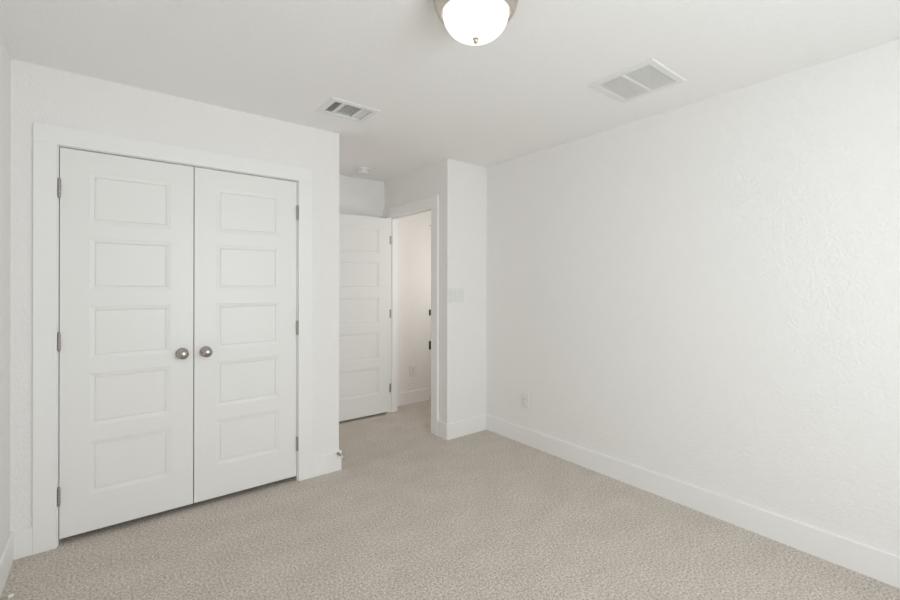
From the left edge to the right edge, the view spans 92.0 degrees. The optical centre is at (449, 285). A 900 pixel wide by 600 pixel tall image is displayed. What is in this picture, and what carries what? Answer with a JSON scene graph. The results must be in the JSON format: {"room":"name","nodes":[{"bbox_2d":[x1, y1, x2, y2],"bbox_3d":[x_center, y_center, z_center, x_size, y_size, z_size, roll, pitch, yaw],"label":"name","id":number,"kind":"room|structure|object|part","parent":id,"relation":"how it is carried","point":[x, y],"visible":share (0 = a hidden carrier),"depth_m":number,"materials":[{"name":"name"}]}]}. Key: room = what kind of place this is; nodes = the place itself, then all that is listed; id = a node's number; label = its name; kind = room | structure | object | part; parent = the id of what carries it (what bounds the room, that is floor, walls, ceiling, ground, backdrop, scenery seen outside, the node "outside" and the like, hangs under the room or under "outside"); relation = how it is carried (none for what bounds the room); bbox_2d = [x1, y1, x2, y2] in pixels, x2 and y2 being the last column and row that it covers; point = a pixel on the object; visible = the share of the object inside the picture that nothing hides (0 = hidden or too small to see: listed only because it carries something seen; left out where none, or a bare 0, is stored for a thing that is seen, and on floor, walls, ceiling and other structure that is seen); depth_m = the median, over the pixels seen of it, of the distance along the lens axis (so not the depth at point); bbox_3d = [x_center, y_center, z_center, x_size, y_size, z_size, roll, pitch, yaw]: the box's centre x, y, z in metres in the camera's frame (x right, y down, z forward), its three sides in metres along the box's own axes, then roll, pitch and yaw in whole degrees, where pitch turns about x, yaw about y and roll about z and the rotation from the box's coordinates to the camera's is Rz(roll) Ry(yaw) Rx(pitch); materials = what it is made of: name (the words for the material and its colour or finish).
{"room":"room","nodes":[
{"label":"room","id":0,"kind":"room"},
{"bbox_2d":[0,35,10,555],"bbox_3d":[-1.314,0.117,0.966,0.115,2.440,5.271,0,0,-38],"label":"wall","id":1,"kind":"structure","parent":0,"point":[5,60],"depth_m":2.00,"materials":[{"name":"white paint"}]},
{"bbox_2d":[0,531,13,596],"bbox_3d":[-0.924,1.269,0.570,0.014,0.138,3.935,0,0,-38],"label":"baseboard","id":2,"kind":"structure","parent":1,"relation":"attached to","point":[7,555],"depth_m":1.98,"materials":[{"name":"white paint"}]},
{"bbox_2d":[0,594,13,599],"bbox_3d":[-1.743,1.217,1.685,0.071,0.021,0.021,0,0,-38],"label":"door stop","id":3,"kind":"object","parent":1,"relation":"attached to","point":[9,595],"visible":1,"depth_m":1.69,"materials":[{"name":"silver metal"}]},
{"bbox_2d":[10,59,338,531],"bbox_3d":[-1.509,0.117,2.683,1.694,2.440,0.115,0,0,-38],"label":"wall","id":4,"kind":"structure","parent":0,"point":[39,94],"depth_m":2.44,"materials":[{"name":"white paint"}]},
{"bbox_2d":[14,526,31,559],"bbox_3d":[-2.101,1.267,2.139,0.066,0.138,0.014,0,0,-38],"label":"baseboard","id":5,"kind":"structure","parent":4,"relation":"attached to","point":[22,538],"depth_m":2.13,"materials":[{"name":"white paint"}]},
{"bbox_2d":[57,147,193,538],"bbox_3d":[-1.760,0.294,2.396,0.604,2.014,0.102,0,0,-38],"label":"door","id":6,"kind":"structure","parent":4,"relation":"in","point":[125,336],"depth_m":2.39,"materials":[{"name":"white paint"}]},
{"bbox_3d":[-1.554,0.401,2.528,0.059,0.059,0.056,0,0,-38],"label":"knob","id":7,"kind":"part","parent":6,"relation":"part of","materials":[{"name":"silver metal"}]},
{"bbox_2d":[32,122,312,554],"bbox_3d":[-1.553,0.264,2.637,1.410,2.146,0.133,0,0,-38],"label":"door frame","id":8,"kind":"structure","parent":4,"relation":"attached to","point":[47,138],"depth_m":2.21,"materials":[{"name":"white paint"}]},
{"bbox_2d":[193,167,297,502],"bbox_3d":[-1.276,0.295,2.775,0.616,2.014,0.102,0,0,-38],"label":"door","id":9,"kind":"structure","parent":4,"relation":"in","point":[245,333],"depth_m":2.77,"materials":[{"name":"white paint"}]},
{"bbox_3d":[-1.458,0.401,2.604,0.059,0.059,0.056,0,0,-38],"label":"knob","id":10,"kind":"part","parent":9,"relation":"part of","materials":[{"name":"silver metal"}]},
{"bbox_2d":[312,450,340,477],"bbox_3d":[-0.879,1.269,3.095,0.218,0.138,0.014,0,0,-38],"label":"baseboard","id":11,"kind":"structure","parent":4,"relation":"attached to","point":[329,462],"depth_m":3.09,"materials":[{"name":"white paint"}]},
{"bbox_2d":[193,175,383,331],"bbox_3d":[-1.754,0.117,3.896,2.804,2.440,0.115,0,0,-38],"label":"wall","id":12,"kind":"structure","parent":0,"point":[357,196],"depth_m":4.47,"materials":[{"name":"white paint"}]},
{"bbox_2d":[398,388,428,405],"bbox_3d":[-0.452,1.270,4.928,0.522,0.138,0.014,0,0,-38],"label":"baseboard","id":13,"kind":"structure","parent":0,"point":[409,397],"depth_m":4.95,"materials":[{"name":"white paint"}]},
{"bbox_2d":[398,212,428,392],"bbox_3d":[-0.804,0.118,5.380,0.522,2.440,1.135,0,0,-38],"label":"wall","id":14,"kind":"structure","parent":0,"point":[413,231],"depth_m":4.97,"materials":[{"name":"white paint"}]},
{"bbox_2d":[410,365,416,376],"bbox_3d":[-0.418,0.975,4.957,0.090,0.124,0.010,0,0,-38],"label":"wall outlet","id":15,"kind":"object","parent":14,"relation":"attached to","point":[413,369],"visible":1,"depth_m":4.96,"materials":[{"name":"white plastic"}]},
{"bbox_2d":[429,226,430,397],"bbox_3d":[-0.471,0.313,5.413,0.036,2.028,0.774,0,0,-38],"label":"door frame","id":16,"kind":"structure","parent":14,"relation":"in","point":[429,226],"depth_m":5.12,"materials":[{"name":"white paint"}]},
{"bbox_2d":[384,159,486,423],"bbox_3d":[-0.137,0.119,4.386,0.576,2.440,1.106,0,0,-38],"label":"wall","id":17,"kind":"structure","parent":0,"point":[461,187],"depth_m":3.90,"materials":[{"name":"white paint"}]},
{"bbox_2d":[339,213,390,421],"bbox_3d":[-0.929,0.310,4.319,0.821,2.008,0.168,0,0,-38],"label":"door","id":18,"kind":"structure","parent":17,"relation":"in","point":[364,241],"depth_m":4.35,"materials":[{"name":"white paint"}]},
{"bbox_2d":[383,195,438,435],"bbox_3d":[-0.363,0.266,4.286,0.133,2.146,0.981,0,0,-38],"label":"door frame","id":19,"kind":"structure","parent":17,"relation":"attached to","point":[433,201],"depth_m":4.12,"materials":[{"name":"white paint"}]},
{"bbox_2d":[438,421,447,439],"bbox_3d":[-0.063,1.270,3.810,0.014,0.138,0.135,0,0,-38],"label":"baseboard","id":20,"kind":"structure","parent":17,"relation":"attached to","point":[442,427],"depth_m":3.80,"materials":[{"name":"white paint"}]},
{"bbox_2d":[449,288,463,301],"bbox_3d":[0.060,0.087,3.830,0.166,0.120,0.011,0,0,-38],"label":"light switch","id":21,"kind":"object","parent":17,"relation":"attached to","point":[455,295],"visible":1,"depth_m":3.83,"materials":[{"name":"white plastic"}]},
{"bbox_2d":[448,415,485,439],"bbox_3d":[0.155,1.270,3.905,0.447,0.138,0.014,0,0,-38],"label":"baseboard","id":22,"kind":"structure","parent":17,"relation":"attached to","point":[475,424],"depth_m":3.89,"materials":[{"name":"white paint"}]},
{"bbox_2d":[0,0,899,181],"bbox_3d":[0.203,-1.106,2.910,4.897,0.012,6.465,0,0,-38],"label":"ceiling","id":23,"kind":"structure","parent":0,"point":[524,91],"depth_m":2.08,"materials":[{"name":"white paint"}]},
{"bbox_2d":[316,97,380,122],"bbox_3d":[-0.642,-1.183,2.736,0.322,0.177,0.262,0,0,-38],"label":"ceiling vent","id":24,"kind":"object","parent":23,"relation":"in","point":[337,107],"visible":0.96,"depth_m":2.75,"materials":[{"name":"white metal"}]},
{"bbox_2d":[356,167,369,174],"bbox_3d":[-0.821,-1.076,4.108,0.132,0.052,0.132,0,0,-38],"label":"smoke detector","id":25,"kind":"object","parent":23,"relation":"attached to","point":[360,170],"visible":1,"depth_m":4.07,"materials":[{"name":"white plastic"}]},
{"bbox_3d":[-0.821,-1.096,4.108,0.132,0.012,0.132,0,0,-38],"label":"plate","id":26,"kind":"part","parent":25,"relation":"part of","materials":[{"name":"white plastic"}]},
{"bbox_2d":[433,0,517,45],"bbox_3d":[0.098,-1.012,1.658,0.325,0.177,0.325,0,0,-38],"label":"ceiling light","id":27,"kind":"object","parent":23,"relation":"attached to","point":[469,22],"visible":1,"depth_m":1.60,"materials":[{"name":"white glass"}]},
{"bbox_2d":[587,58,686,102],"bbox_3d":[1.012,-1.181,2.359,0.374,0.176,0.370,0,0,-38],"label":"ceiling vent","id":28,"kind":"object","parent":23,"relation":"in","point":[650,76],"visible":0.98,"depth_m":2.35,"materials":[{"name":"white metal"}]},
{"bbox_2d":[0,398,899,599],"bbox_3d":[0.199,1.370,2.910,4.897,0.060,6.465,0,0,-38],"label":"floor","id":29,"kind":"structure","parent":0,"point":[410,512],"depth_m":2.25,"materials":[{"name":"carpet"}]},
{"bbox_2d":[486,39,899,555],"bbox_3d":[1.633,0.122,2.497,0.115,2.440,4.050,0,0,-38],"label":"wall","id":30,"kind":"structure","parent":0,"point":[704,294],"depth_m":2.46,"materials":[{"name":"white paint"}]},
{"bbox_2d":[520,392,528,408],"bbox_3d":[0.629,0.976,3.677,0.010,0.124,0.090,0,0,-38],"label":"wall outlet","id":31,"kind":"object","parent":30,"relation":"attached to","point":[524,398],"visible":1,"depth_m":3.67,"materials":[{"name":"white plastic"}]},
{"bbox_2d":[485,414,899,588],"bbox_3d":[1.545,1.273,2.503,0.014,0.138,3.935,0,0,-38],"label":"baseboard","id":32,"kind":"structure","parent":30,"relation":"attached to","point":[869,561],"depth_m":2.45,"materials":[{"name":"white paint"}]}
]}

